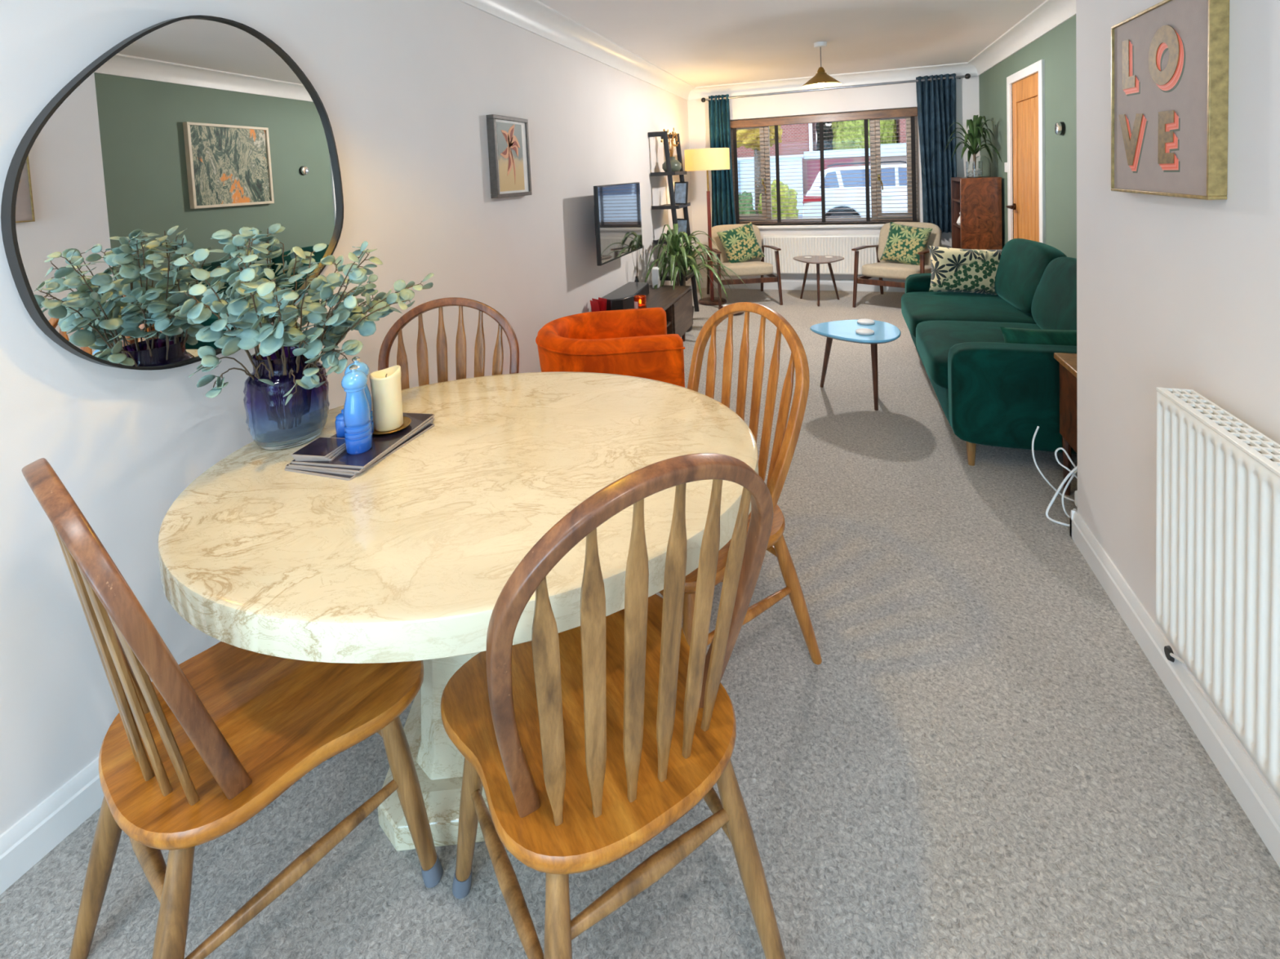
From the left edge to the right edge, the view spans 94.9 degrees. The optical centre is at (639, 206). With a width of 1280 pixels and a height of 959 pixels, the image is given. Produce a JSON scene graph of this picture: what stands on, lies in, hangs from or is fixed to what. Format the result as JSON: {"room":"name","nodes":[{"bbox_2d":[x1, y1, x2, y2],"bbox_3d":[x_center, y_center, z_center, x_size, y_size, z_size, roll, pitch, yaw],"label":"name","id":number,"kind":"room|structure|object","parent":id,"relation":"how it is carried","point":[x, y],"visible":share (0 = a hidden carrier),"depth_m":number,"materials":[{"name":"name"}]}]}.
{"room":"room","nodes":[
{"label":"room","id":0,"kind":"room"},
{"bbox_2d":[0,0,693,835],"bbox_3d":[-1.091,0.138,2.240,0.150,2.400,10.930,-1,3,19],"label":"wall","id":1,"kind":"structure","parent":0,"point":[407,90],"depth_m":2.04,"materials":[{"name":"paint"}]},
{"bbox_2d":[0,14,343,370],"bbox_3d":[-1.187,-0.061,1.638,0.034,0.939,0.890,-2,3,17],"label":"wall mirror","id":2,"kind":"object","parent":1,"relation":"attached to","point":[186,130],"visible":0.88,"depth_m":1.50,"materials":[{"name":"black mirror"}]},
{"bbox_2d":[0,281,692,894],"bbox_3d":[-0.992,1.287,2.183,0.018,0.105,10.530,-1,3,19],"label":"baseboard","id":3,"kind":"structure","parent":1,"relation":"attached to","point":[26,842],"depth_m":1.28,"materials":[{"name":"wood"}]},
{"bbox_2d":[486,114,531,198],"bbox_3d":[-0.695,-0.266,3.147,0.042,0.424,0.352,-1,3,19],"label":"print","id":4,"kind":"object","parent":1,"relation":"attached to","point":[508,137],"visible":1,"depth_m":3.10,"materials":[{"name":"paper"}]},
{"bbox_2d":[457,0,694,100],"bbox_3d":[-1.041,-0.991,2.038,0.128,0.130,10.530,-1,3,19],"label":"trim","id":5,"kind":"structure","parent":1,"relation":"attached to","point":[534,16],"depth_m":3.92,"materials":[{"name":"paint"}]},
{"bbox_2d":[593,182,642,266],"bbox_3d":[-0.213,0.100,4.343,0.176,0.533,0.890,-1,3,19],"label":"television","id":6,"kind":"object","parent":1,"relation":"attached to","point":[617,206],"visible":1,"depth_m":4.21,"materials":[{"name":"black plastic"}]},
{"bbox_2d":[0,288,1279,958],"bbox_3d":[0.499,1.346,1.794,3.389,0.100,10.930,-1,3,19],"label":"floor","id":7,"kind":"structure","parent":0,"point":[981,757],"depth_m":1.33,"materials":[{"name":"grey carpet"}]},
{"bbox_2d":[21,457,443,958],"bbox_3d":[-0.753,0.887,1.135,0.506,1.007,0.538,0,4,37],"label":"chair","id":8,"kind":"object","parent":7,"relation":"on","point":[190,754],"visible":0.91,"depth_m":0.99,"materials":[{"name":"brown wood"}]},
{"bbox_2d":[377,297,519,390],"bbox_3d":[-0.648,0.840,1.886,0.506,1.007,0.538,-3,3,-2],"label":"chair","id":9,"kind":"object","parent":7,"relation":"on","point":[396,329],"visible":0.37,"depth_m":2.08,"materials":[{"name":"brown wood"}]},
{"bbox_2d":[157,371,759,851],"bbox_3d":[-0.364,0.976,1.482,1.336,0.750,1.130,-3,3,-3],"label":"dining table","id":10,"kind":"object","parent":7,"relation":"on","point":[410,557],"visible":0.66,"depth_m":1.20,"materials":[{"name":"beige stone"}]},
{"bbox_2d":[243,346,329,449],"bbox_3d":[-0.938,0.502,1.565,0.194,0.236,0.194,-1,3,19],"label":"glass vase","id":11,"kind":"object","parent":10,"relation":"on","point":[272,424],"visible":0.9,"depth_m":1.49,"materials":[{"name":"glass"}]},
{"bbox_2d":[168,222,434,405],"bbox_3d":[-0.849,0.309,1.560,0.559,0.535,0.463,-3,3,-13],"label":"eucalyptus plant","id":12,"kind":"object","parent":11,"relation":"in","point":[251,299],"visible":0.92,"depth_m":1.48,"materials":[{"name":"green plant"}]},
{"bbox_2d":[284,423,434,480],"bbox_3d":[-0.704,0.611,1.504,0.200,0.005,0.300,-1,3,19],"label":"placemat","id":13,"kind":"object","parent":10,"relation":"on","point":[348,477],"visible":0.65,"depth_m":1.38,"materials":[{"name":"grey"}]},
{"bbox_2d":[285,421,432,475],"bbox_3d":[-0.709,0.606,1.514,0.200,0.005,0.300,-2,3,16],"label":"placemat","id":14,"kind":"object","parent":13,"relation":"on","point":[286,465],"visible":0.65,"depth_m":1.37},
{"bbox_2d":[288,417,434,473],"bbox_3d":[-0.703,0.601,1.513,0.200,0.005,0.300,-2,3,14],"label":"placemat","id":15,"kind":"object","parent":14,"relation":"on","point":[305,466],"visible":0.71,"depth_m":1.38,"materials":[{"name":"grey"}]},
{"bbox_2d":[291,411,434,468],"bbox_3d":[-0.703,0.596,1.521,0.200,0.005,0.300,-2,3,12],"label":"placemat","id":16,"kind":"object","parent":15,"relation":"on","point":[381,444],"visible":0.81,"depth_m":1.44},
{"bbox_2d":[294,448,346,461],"bbox_3d":[-0.773,0.598,1.441,0.095,0.005,0.095,-2,3,5],"label":"coaster","id":17,"kind":"object","parent":16,"relation":"on","point":[332,458],"visible":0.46,"depth_m":1.40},
{"bbox_2d":[293,445,345,459],"bbox_3d":[-0.775,0.594,1.440,0.095,0.005,0.095,-2,3,9],"label":"coaster","id":18,"kind":"object","parent":17,"relation":"on","point":[344,446],"visible":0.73,"depth_m":1.40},
{"bbox_2d":[291,437,345,458],"bbox_3d":[-0.778,0.589,1.438,0.095,0.005,0.095,-2,3,12],"label":"coaster","id":19,"kind":"object","parent":18,"relation":"on","point":[321,447],"visible":0.81,"depth_m":1.43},
{"bbox_2d":[334,408,345,438],"bbox_3d":[-0.764,0.559,1.519,0.042,0.073,0.042,-1,3,19],"label":"pot","id":20,"kind":"object","parent":16,"relation":"on","point":[340,423],"visible":0.47,"depth_m":1.50,"materials":[{"name":"ceramic"}]},
{"bbox_2d":[341,364,372,454],"bbox_3d":[-0.694,0.491,1.438,0.061,0.211,0.061,-1,3,19],"label":"pepper mill","id":21,"kind":"object","parent":16,"relation":"on","point":[357,428],"visible":1,"depth_m":1.42,"materials":[{"name":"blue metal"}]},
{"bbox_2d":[344,356,373,435],"bbox_3d":[-0.722,0.489,1.507,0.061,0.211,0.061,-1,3,19],"label":"pepper mill","id":22,"kind":"object","parent":16,"relation":"on","point":[362,366],"visible":0.3,"depth_m":1.50,"materials":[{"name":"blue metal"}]},
{"bbox_2d":[372,416,411,435],"bbox_3d":[-0.666,0.584,1.560,0.110,0.011,0.110,-1,3,19],"label":"plate","id":23,"kind":"object","parent":16,"relation":"on","point":[406,421],"visible":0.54,"depth_m":1.54,"materials":[{"name":"gold metal"}]},
{"bbox_2d":[368,364,403,431],"bbox_3d":[-0.670,0.505,1.556,0.077,0.157,0.077,-1,3,19],"label":"pillar candle","id":24,"kind":"object","parent":23,"relation":"on","point":[385,384],"visible":1,"depth_m":1.53,"materials":[{"name":"beige wax"}]},
{"bbox_2d":[535,306,684,387],"bbox_3d":[-0.160,0.922,2.958,0.691,0.679,0.662,-3,3,-5],"label":"tub chair","id":25,"kind":"object","parent":7,"relation":"on","point":[634,342],"visible":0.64,"depth_m":2.67,"materials":[{"name":"orange fabric"}]},
{"bbox_2d":[440,453,786,958],"bbox_3d":[-0.076,0.860,1.075,0.506,1.007,0.538,-4,4,-30],"label":"chair","id":26,"kind":"object","parent":7,"relation":"on","point":[584,744],"visible":1,"depth_m":0.92,"materials":[{"name":"brown wood"}]},
{"bbox_2d":[627,284,693,341],"bbox_3d":[-0.018,0.951,4.327,0.471,0.450,1.550,-1,3,19],"label":"tv stand","id":27,"kind":"object","parent":7,"relation":"on","point":[677,303],"visible":0.28,"depth_m":4.62,"materials":[{"name":"brown wood"}]},
{"bbox_2d":[590,300,604,311],"bbox_3d":[-0.294,0.702,4.071,0.058,0.108,0.090,-5,4,-43],"label":"card","id":28,"kind":"object","parent":27,"relation":"on","point":[594,304],"visible":0.64,"depth_m":4.06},
{"bbox_2d":[591,297,606,311],"bbox_3d":[-0.282,0.697,4.109,0.060,0.113,0.090,-5,4,-43],"label":"card","id":29,"kind":"object","parent":27,"relation":"on","point":[599,300],"visible":0.43,"depth_m":4.09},
{"bbox_2d":[601,281,648,311],"bbox_3d":[-0.092,0.677,4.460,0.210,0.088,0.669,-1,3,19],"label":"soundbar","id":30,"kind":"object","parent":27,"relation":"on","point":[622,298],"visible":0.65,"depth_m":4.29,"materials":[{"name":"black plastic"}]},
{"bbox_2d":[633,294,646,308],"bbox_3d":[0.002,0.682,4.127,0.088,0.108,0.089,-1,3,19],"label":"candle jar","id":31,"kind":"object","parent":27,"relation":"on","point":[640,300],"visible":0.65,"depth_m":4.09,"materials":[{"name":"orange glass"}]},
{"bbox_2d":[651,266,660,288],"bbox_3d":[0.134,0.598,4.965,0.060,0.170,0.090,-2,3,7],"label":"router","id":32,"kind":"object","parent":27,"relation":"on","point":[655,270],"visible":0.92,"depth_m":4.92,"materials":[{"name":"plastic"}]},
{"bbox_2d":[648,130,699,311],"bbox_3d":[0.339,0.180,5.729,0.326,1.803,0.472,-1,3,19],"label":"ladder shelf","id":33,"kind":"object","parent":7,"relation":"on","point":[664,135],"visible":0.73,"depth_m":5.51,"materials":[{"name":"black paint"}]},
{"bbox_2d":[662,156,681,172],"bbox_3d":[0.308,-0.405,5.681,0.184,0.155,0.184,-1,3,19],"label":"round vase","id":34,"kind":"object","parent":33,"relation":"on","point":[676,166],"visible":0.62,"depth_m":5.62,"materials":[{"name":"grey ceramic"}]},
{"bbox_2d":[660,127,679,156],"bbox_3d":[0.302,-0.606,5.695,0.169,0.318,0.206,-3,3,-8],"label":"dried grasses","id":35,"kind":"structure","parent":34,"relation":"in","point":[673,144],"depth_m":5.67,"materials":[{"name":"plant"}]},
{"bbox_2d":[674,182,688,204],"bbox_3d":[0.396,-0.131,5.683,0.040,0.220,0.170,-5,4,-43],"label":"photo frame","id":36,"kind":"object","parent":33,"relation":"on","point":[681,188],"visible":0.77,"depth_m":5.67,"materials":[{"name":"black paint"}]},
{"bbox_2d":[677,218,688,237],"bbox_3d":[0.409,0.210,5.670,0.036,0.190,0.150,-5,4,-43],"label":"photo frame","id":37,"kind":"object","parent":33,"relation":"on","point":[683,224],"visible":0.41,"depth_m":5.65,"materials":[{"name":"black paint"}]},
{"bbox_2d":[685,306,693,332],"bbox_3d":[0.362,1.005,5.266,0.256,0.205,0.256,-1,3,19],"label":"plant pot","id":38,"kind":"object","parent":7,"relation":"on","point":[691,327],"visible":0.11,"depth_m":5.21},
{"bbox_2d":[644,223,746,306],"bbox_3d":[0.470,0.542,5.098,0.898,0.771,0.991,-1,3,19],"label":"dracaena plant","id":39,"kind":"object","parent":38,"relation":"in","point":[678,262],"visible":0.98,"depth_m":5.11,"materials":[{"name":"green plant"}]},
{"bbox_2d":[684,147,729,305],"bbox_3d":[0.742,0.210,6.266,0.472,1.645,0.472,-1,3,19],"label":"floor lamp","id":40,"kind":"object","parent":7,"relation":"on","point":[708,159],"visible":0.98,"depth_m":6.07,"materials":[{"name":"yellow fabric"}]},
{"bbox_2d":[658,302,822,665],"bbox_3d":[0.167,0.815,1.701,0.538,1.007,0.506,-5,4,-32],"label":"chair","id":41,"kind":"object","parent":7,"relation":"on","point":[784,443],"visible":0.4,"depth_m":1.66,"materials":[{"name":"brown wood"}]},
{"bbox_2d":[706,223,782,307],"bbox_3d":[1.102,0.615,6.396,0.671,0.796,0.767,-3,3,-3],"label":"lounge armchair","id":42,"kind":"object","parent":7,"relation":"on","point":[755,267],"visible":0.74,"depth_m":6.08,"materials":[{"name":"fabric"}]},
{"bbox_2d":[707,223,762,264],"bbox_3d":[1.078,0.431,6.656,0.600,0.457,0.226,-3,3,-3],"label":"cushion","id":43,"kind":"object","parent":42,"relation":"on","point":[717,228],"depth_m":6.63,"materials":[{"name":"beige fabric"}]},
{"bbox_2d":[716,222,764,262],"bbox_3d":[1.116,0.418,6.507,0.496,0.472,0.215,-3,3,-9],"label":"cushion","id":44,"kind":"object","parent":42,"relation":"on","point":[740,244],"visible":0.96,"depth_m":6.45,"materials":[{"name":"green fabric"}]},
{"bbox_2d":[714,261,773,276],"bbox_3d":[1.108,0.668,6.340,0.560,0.159,0.602,-3,3,-3],"label":"seat cushion","id":45,"kind":"object","parent":42,"relation":"on","point":[746,268],"depth_m":6.05,"materials":[{"name":"beige fabric"}]},
{"bbox_2d":[792,255,844,306],"bbox_3d":[1.855,0.768,6.099,0.516,0.458,0.470,-1,3,19],"label":"side table","id":46,"kind":"object","parent":7,"relation":"on","point":[817,260],"visible":0.98,"depth_m":6.10,"materials":[{"name":"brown wood"}]},
{"bbox_2d":[809,319,901,410],"bbox_3d":[1.273,0.944,3.477,0.500,0.455,0.481,-1,3,19],"label":"coffee table","id":47,"kind":"object","parent":7,"relation":"on","point":[843,330],"visible":0.94,"depth_m":3.39,"materials":[{"name":"blue laminate"}]},
{"bbox_2d":[855,328,874,335],"bbox_3d":[1.286,0.715,3.362,0.100,0.014,0.100,-1,3,19],"label":"coaster","id":48,"kind":"object","parent":47,"relation":"on","point":[866,331],"visible":1,"depth_m":3.34,"materials":[{"name":"ceramic"}]},
{"bbox_2d":[857,319,874,324],"bbox_3d":[1.372,0.699,3.570,0.100,0.014,0.100,-1,3,19],"label":"coaster","id":49,"kind":"object","parent":47,"relation":"on","point":[864,322],"visible":1,"depth_m":3.55,"materials":[{"name":"ceramic"}]},
{"bbox_2d":[851,222,942,307],"bbox_3d":[2.594,0.579,5.863,0.671,0.796,0.767,0,4,43],"label":"lounge armchair","id":50,"kind":"object","parent":7,"relation":"on","point":[882,268],"visible":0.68,"depth_m":5.81,"materials":[{"name":"fabric"}]},
{"bbox_2d":[862,262,931,279],"bbox_3d":[2.556,0.633,5.822,0.560,0.159,0.602,0,4,43],"label":"seat cushion","id":51,"kind":"object","parent":50,"relation":"on","point":[895,270],"depth_m":5.64,"materials":[{"name":"beige fabric"}]},
{"bbox_2d":[880,222,932,265],"bbox_3d":[2.681,0.381,5.927,0.216,0.440,0.464,-6,4,-43],"label":"cushion","id":52,"kind":"object","parent":50,"relation":"on","point":[904,243],"visible":0.96,"depth_m":5.87,"materials":[{"name":"green fabric"}]},
{"bbox_2d":[877,222,942,266],"bbox_3d":[2.769,0.390,6.052,0.600,0.457,0.226,0,4,43],"label":"cushion","id":53,"kind":"object","parent":50,"relation":"on","point":[935,238],"depth_m":5.98,"materials":[{"name":"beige fabric"}]},
{"bbox_2d":[951,176,1002,249],"bbox_3d":[3.164,0.344,5.534,0.330,1.245,0.470,-1,3,19],"label":"cabinet","id":54,"kind":"object","parent":7,"relation":"on","point":[978,200],"visible":0.47,"depth_m":5.31,"materials":[{"name":"brown wood"}]},
{"bbox_2d":[965,160,982,177],"bbox_3d":[3.090,-0.346,5.431,0.131,0.150,0.131,-4,4,-26],"label":"glass vase","id":55,"kind":"object","parent":54,"relation":"on","point":[974,169],"visible":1,"depth_m":5.38,"materials":[{"name":"white"}]},
{"bbox_2d":[944,114,1002,163],"bbox_3d":[3.056,-0.585,5.418,0.408,0.532,0.474,-1,3,19],"label":"dracaena plant","id":56,"kind":"object","parent":55,"relation":"in","point":[975,131],"visible":0.99,"depth_m":5.37,"materials":[{"name":"green plant"}]},
{"bbox_2d":[976,155,991,177],"bbox_3d":[3.236,-0.385,5.569,0.150,0.200,0.150,-1,3,19],"label":"glass cloche","id":57,"kind":"object","parent":54,"relation":"on","point":[986,163],"visible":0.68,"depth_m":5.50,"materials":[{"name":"white"}]},
{"bbox_2d":[901,238,1076,466],"bbox_3d":[2.116,0.690,3.436,0.955,0.883,1.970,-1,3,19],"label":"velvet sofa","id":58,"kind":"object","parent":7,"relation":"on","point":[991,391],"visible":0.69,"depth_m":2.85,"materials":[{"name":"green fabric"}]},
{"bbox_2d":[928,245,1002,294],"bbox_3d":[2.306,0.449,4.122,0.542,0.351,0.190,-2,3,12],"label":"cushion","id":59,"kind":"object","parent":58,"relation":"on","point":[953,269],"visible":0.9,"depth_m":4.07,"materials":[{"name":"fabric"}]},
{"bbox_2d":[901,291,1036,337],"bbox_3d":[2.153,0.713,3.867,0.750,0.185,0.835,-1,3,19],"label":"seat cushion","id":60,"kind":"object","parent":58,"relation":"on","point":[917,307],"depth_m":3.72,"materials":[{"name":"green fabric"}]},
{"bbox_2d":[915,320,1041,389],"bbox_3d":[1.888,0.769,3.077,0.750,0.185,0.835,-1,3,19],"label":"seat cushion","id":61,"kind":"object","parent":58,"relation":"on","point":[935,339],"depth_m":3.15,"materials":[{"name":"green fabric"}]},
{"bbox_2d":[994,238,1066,315],"bbox_3d":[2.472,0.433,3.740,0.277,0.435,0.846,-1,3,19],"label":"cushion","id":62,"kind":"object","parent":58,"relation":"on","point":[1023,263],"depth_m":3.61,"materials":[{"name":"green fabric"}]},
{"bbox_2d":[1000,327,1076,346],"bbox_3d":[1.902,0.658,2.686,0.440,0.197,0.112,-2,3,16],"label":"cushion","id":63,"kind":"object","parent":58,"relation":"on","point":[1014,335],"visible":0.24,"depth_m":2.68,"materials":[{"name":"green fabric"}]},
{"bbox_2d":[1031,257,1076,329],"bbox_3d":[2.208,0.489,2.950,0.266,0.435,0.845,-1,3,19],"label":"cushion","id":64,"kind":"object","parent":58,"relation":"on","point":[1054,303],"depth_m":3.01,"materials":[{"name":"green fabric"}]},
{"bbox_2d":[1031,426,1077,526],"bbox_3d":[1.662,1.063,2.325,0.150,0.301,0.218,-1,3,19],"label":"coiled cable","id":65,"kind":"object","parent":7,"relation":"on","point":[1073,472],"visible":0.83,"depth_m":2.28,"materials":[{"name":"white plastic"}]},
{"bbox_2d":[1053,352,1077,495],"bbox_3d":[1.945,0.910,2.254,0.515,0.590,0.315,-1,3,19],"label":"side table","id":66,"kind":"object","parent":7,"relation":"on","point":[1068,362],"visible":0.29,"depth_m":2.38,"materials":[{"name":"brown wood"}]},
{"bbox_2d":[537,0,1045,87],"bbox_3d":[0.389,-1.148,1.654,3.389,0.100,10.930,-1,3,19],"label":"ceiling","id":67,"kind":"structure","parent":0,"point":[700,42],"depth_m":4.29,"materials":[{"name":"paint"}]},
{"bbox_2d":[801,41,841,88],"bbox_3d":[1.453,-1.141,4.717,0.308,0.348,0.308,-1,3,19],"label":"pendant light","id":68,"kind":"object","parent":67,"relation":"hanging from","point":[821,79],"visible":1,"depth_m":4.69,"materials":[{"name":"metal"}]},
{"bbox_2d":[815,121,833,151],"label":"window","id":69,"kind":"structure","parent":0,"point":[828,135],"depth_m":22.19,"materials":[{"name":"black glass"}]},
{"bbox_2d":[687,75,979,279],"bbox_3d":[2.127,-0.257,6.753,3.089,2.400,0.300,-1,3,19],"label":"wall","id":70,"kind":"structure","parent":0,"point":[900,95],"depth_m":6.62,"materials":[{"name":"paint"}]},
{"bbox_2d":[695,276,905,292],"bbox_3d":[2.126,0.886,6.666,3.089,0.130,0.018,-1,3,19],"label":"baseboard","id":71,"kind":"structure","parent":70,"relation":"attached to","point":[811,284],"depth_m":6.72,"materials":[{"name":"wood"}]},
{"bbox_2d":[763,234,879,275],"bbox_3d":[2.155,0.532,6.586,1.506,0.441,0.103,-1,3,19],"label":"radiator","id":72,"kind":"object","parent":70,"relation":"attached to","point":[791,246],"visible":0.6,"depth_m":6.58,"materials":[{"name":"metal"}]},
{"bbox_2d":[764,234,876,235],"bbox_3d":[2.143,0.319,6.564,1.500,0.007,0.058,-1,3,19],"label":"grille","id":73,"kind":"object","parent":72,"relation":"attached to","point":[828,234],"depth_m":6.54,"materials":[{"name":"metal"}]},
{"bbox_2d":[730,107,919,228],"bbox_3d":[2.030,-0.407,6.690,2.200,1.285,0.240,-1,3,19],"label":"window","id":74,"kind":"structure","parent":70,"relation":"in","point":[874,125],"depth_m":6.56,"materials":[{"name":"wood"}]},
{"bbox_2d":[729,107,918,224],"bbox_3d":[2.012,-0.421,6.639,2.060,1.220,0.075,-1,3,19],"label":"window blind","id":75,"kind":"object","parent":74,"relation":"attached to","point":[913,113],"visible":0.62,"depth_m":6.59,"materials":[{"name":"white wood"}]},
{"bbox_2d":[688,62,977,100],"bbox_3d":[2.009,-1.375,6.487,3.089,0.130,0.128,-1,3,19],"label":"trim","id":76,"kind":"structure","parent":70,"relation":"attached to","point":[959,68],"depth_m":6.43,"materials":[{"name":"paint"}]},
{"bbox_2d":[701,73,970,102],"bbox_3d":[2.057,-1.295,6.477,2.806,0.073,0.128,-1,3,19],"label":"curtain rod","id":77,"kind":"object","parent":70,"relation":"attached to","point":[966,76],"visible":0.99,"depth_m":6.40,"materials":[{"name":"metal"}]},
{"bbox_2d":[708,93,736,226],"bbox_3d":[0.953,-0.505,6.864,0.296,1.585,0.095,-1,3,19],"label":"curtain","id":78,"kind":"object","parent":77,"relation":"hanging from","point":[723,212],"visible":0.78,"depth_m":6.85,"materials":[{"name":"fabric"}]},
{"bbox_2d":[915,73,956,232],"bbox_3d":[3.115,-0.547,6.137,0.393,1.640,0.097,-1,3,19],"label":"curtain","id":79,"kind":"object","parent":77,"relation":"hanging from","point":[936,99],"visible":0.91,"depth_m":6.13,"materials":[{"name":"blue fabric"}]},
{"bbox_2d":[978,14,1076,258],"bbox_3d":[2.895,-0.136,3.994,0.120,2.400,4.450,-1,3,19],"label":"wall","id":80,"kind":"structure","parent":0,"point":[1057,46],"depth_m":4.05,"materials":[{"name":"green paint"}]},
{"bbox_2d":[967,0,1075,75],"bbox_3d":[2.727,-1.266,3.970,0.128,0.130,4.450,-1,3,19],"label":"trim","id":81,"kind":"structure","parent":80,"relation":"attached to","point":[1050,14],"depth_m":4.37,"materials":[{"name":"paint"}]},
{"bbox_2d":[1006,58,1045,244],"bbox_3d":[3.053,-0.029,4.641,0.128,2.100,0.900,-1,3,19],"label":"door","id":82,"kind":"structure","parent":80,"relation":"in","point":[1027,202],"depth_m":4.62,"materials":[{"name":"brown wood"}]},
{"bbox_2d":[1054,121,1065,134],"bbox_3d":[2.757,-0.514,3.860,0.037,0.086,0.086,-1,3,19],"label":"thermostat","id":83,"kind":"object","parent":80,"relation":"attached to","point":[1060,127],"visible":1,"depth_m":3.83,"materials":[{"name":"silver metal"}]},
{"bbox_2d":[1075,0,1279,802],"bbox_3d":[0.942,0.224,-0.891,0.724,2.400,6.080,-1,3,19],"label":"wall","id":84,"kind":"structure","parent":0,"point":[1173,292],"depth_m":1.59,"materials":[{"name":"paint"}]},
{"bbox_2d":[1111,0,1229,199],"bbox_3d":[1.336,-0.273,1.508,0.034,0.484,0.487,-1,3,19],"label":"framed wall art","id":85,"kind":"object","parent":84,"relation":"attached to","point":[1170,59],"visible":1,"depth_m":1.43,"materials":[{"name":"paint"}]},
{"bbox_2d":[1126,35,1185,173],"bbox_3d":[1.333,-0.263,1.532,0.001,0.352,0.315,-1,3,19],"label":"lettering","id":86,"kind":"object","parent":85,"relation":"attached to","point":[1156,64],"depth_m":1.51,"materials":[{"name":"pink paint"}]},
{"bbox_2d":[1070,508,1279,867],"bbox_3d":[0.644,1.377,-0.700,0.018,0.105,6.098,-1,3,19],"label":"baseboard","id":87,"kind":"structure","parent":84,"relation":"attached to","point":[1256,799],"depth_m":1.44,"materials":[{"name":"wood"}]},
{"bbox_2d":[1155,386,1279,798],"bbox_3d":[1.042,0.772,0.662,0.103,0.588,1.556,-1,3,19],"label":"radiator","id":88,"kind":"object","parent":84,"relation":"attached to","point":[1218,497],"visible":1,"depth_m":1.18,"materials":[{"name":"metal"}]},
{"bbox_2d":[1164,645,1186,666],"bbox_3d":[1.350,1.089,1.462,0.008,0.187,0.162,-1,3,19],"label":"valve","id":89,"kind":"object","parent":88,"relation":"attached to","point":[1169,654],"visible":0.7,"depth_m":1.51,"materials":[{"name":"black metal"}]},
{"bbox_2d":[1164,388,1279,466],"bbox_3d":[1.020,0.484,0.650,0.058,0.007,1.550,-1,3,19],"label":"grille","id":90,"kind":"object","parent":88,"relation":"attached to","point":[1176,398],"depth_m":1.19,"materials":[{"name":"metal"}]},
{"label":"outside","id":91,"kind":"structure","parent":0,"visible":0},
{"bbox_3d":[9.457,-0.084,21.841,32.000,0.040,32.670,-1,3,19],"label":"road","id":92,"kind":"object","parent":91,"visible":0},
{"bbox_2d":[737,154,804,214],"bbox_3d":[3.100,-0.660,19.615,4.600,1.920,0.330,-1,3,19],"label":"wall","id":93,"kind":"structure","parent":92,"relation":"on","point":[787,157],"depth_m":18.99,"materials":[{"name":"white paint"}]},
{"bbox_2d":[737,123,816,205],"bbox_3d":[4.140,-4.019,23.272,5.800,8.120,5.200,-1,3,19],"label":"house","id":94,"kind":"structure","parent":92,"relation":"on","point":[811,129],"depth_m":20.47,"materials":[{"name":"red brick"}]},
{"bbox_2d":[804,148,870,194],"bbox_3d":[6.566,-0.848,19.329,2.160,2.020,1.050,-1,3,19],"label":"garage","id":95,"kind":"structure","parent":92,"relation":"on","point":[853,153],"depth_m":18.92,"materials":[{"name":"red brick"}]},
{"bbox_2d":[831,119,870,150],"bbox_3d":[7.467,-2.228,20.604,1.508,5.099,1.181,-1,3,19],"label":"conifer hedge","id":96,"kind":"object","parent":92,"relation":"on","point":[860,129],"visible":0.17,"depth_m":20.16,"materials":[{"name":"green plant"}]},
{"bbox_2d":[802,160,907,217],"bbox_3d":[5.412,-0.118,11.215,4.390,1.554,1.734,-1,3,19],"label":"vehicle","id":97,"kind":"object","parent":92,"relation":"on","point":[894,167],"visible":0.14,"depth_m":10.87,"materials":[{"name":"white paint"}]},
{"bbox_2d":[802,195,821,203],"bbox_3d":[3.286,-0.144,11.144,0.388,0.139,0.212,-1,3,19],"label":"tail light","id":98,"kind":"object","parent":97,"relation":"attached to","point":[818,200],"depth_m":11.05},
{"bbox_2d":[880,119,897,144],"bbox_3d":[8.627,-2.414,20.627,0.837,4.893,1.189,0,4,33],"label":"conifer hedge","id":99,"kind":"object","parent":92,"relation":"on","point":[886,124],"visible":0.12,"depth_m":20.15,"materials":[{"name":"green plant"}]},
{"bbox_2d":[880,142,906,164],"bbox_3d":[9.257,-0.964,18.395,3.540,2.120,1.400,-1,3,19],"label":"garage","id":100,"kind":"structure","parent":92,"relation":"on","point":[890,148],"depth_m":18.12,"materials":[{"name":"white paint"}]},
{"bbox_2d":[896,118,906,143],"bbox_3d":[12.260,-3.088,20.832,6.300,5.820,4.600,-1,3,19],"label":"brick building","id":101,"kind":"structure","parent":92,"relation":"on","point":[900,124],"depth_m":19.71,"materials":[{"name":"red brick"}]},
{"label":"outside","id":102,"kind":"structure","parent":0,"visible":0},
{"bbox_3d":[0.367,0.940,10.037,4.250,0.040,2.700,-1,3,19],"label":"lawn","id":103,"kind":"structure","parent":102,"visible":0},
{"bbox_2d":[738,191,756,215],"bbox_3d":[1.640,0.280,9.917,0.670,1.140,0.893,-1,3,19],"label":"bush","id":104,"kind":"object","parent":103,"relation":"on","point":[744,193],"visible":0.1,"depth_m":9.73,"materials":[{"name":"green plant"}]},
{"bbox_2d":[736,125,782,215],"bbox_3d":[2.077,-0.450,10.469,1.035,2.614,0.961,-1,3,19],"label":"autumn tree","id":105,"kind":"object","parent":103,"relation":"on","point":[771,131],"visible":0.25,"depth_m":10.29,"materials":[{"name":"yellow plant"}]},
{"bbox_2d":[756,179,799,218],"bbox_3d":[2.332,0.123,9.920,0.719,1.180,0.832,-1,3,19],"label":"bush","id":106,"kind":"object","parent":103,"relation":"on","point":[781,186],"visible":0.27,"depth_m":9.61,"materials":[{"name":"green plant"}]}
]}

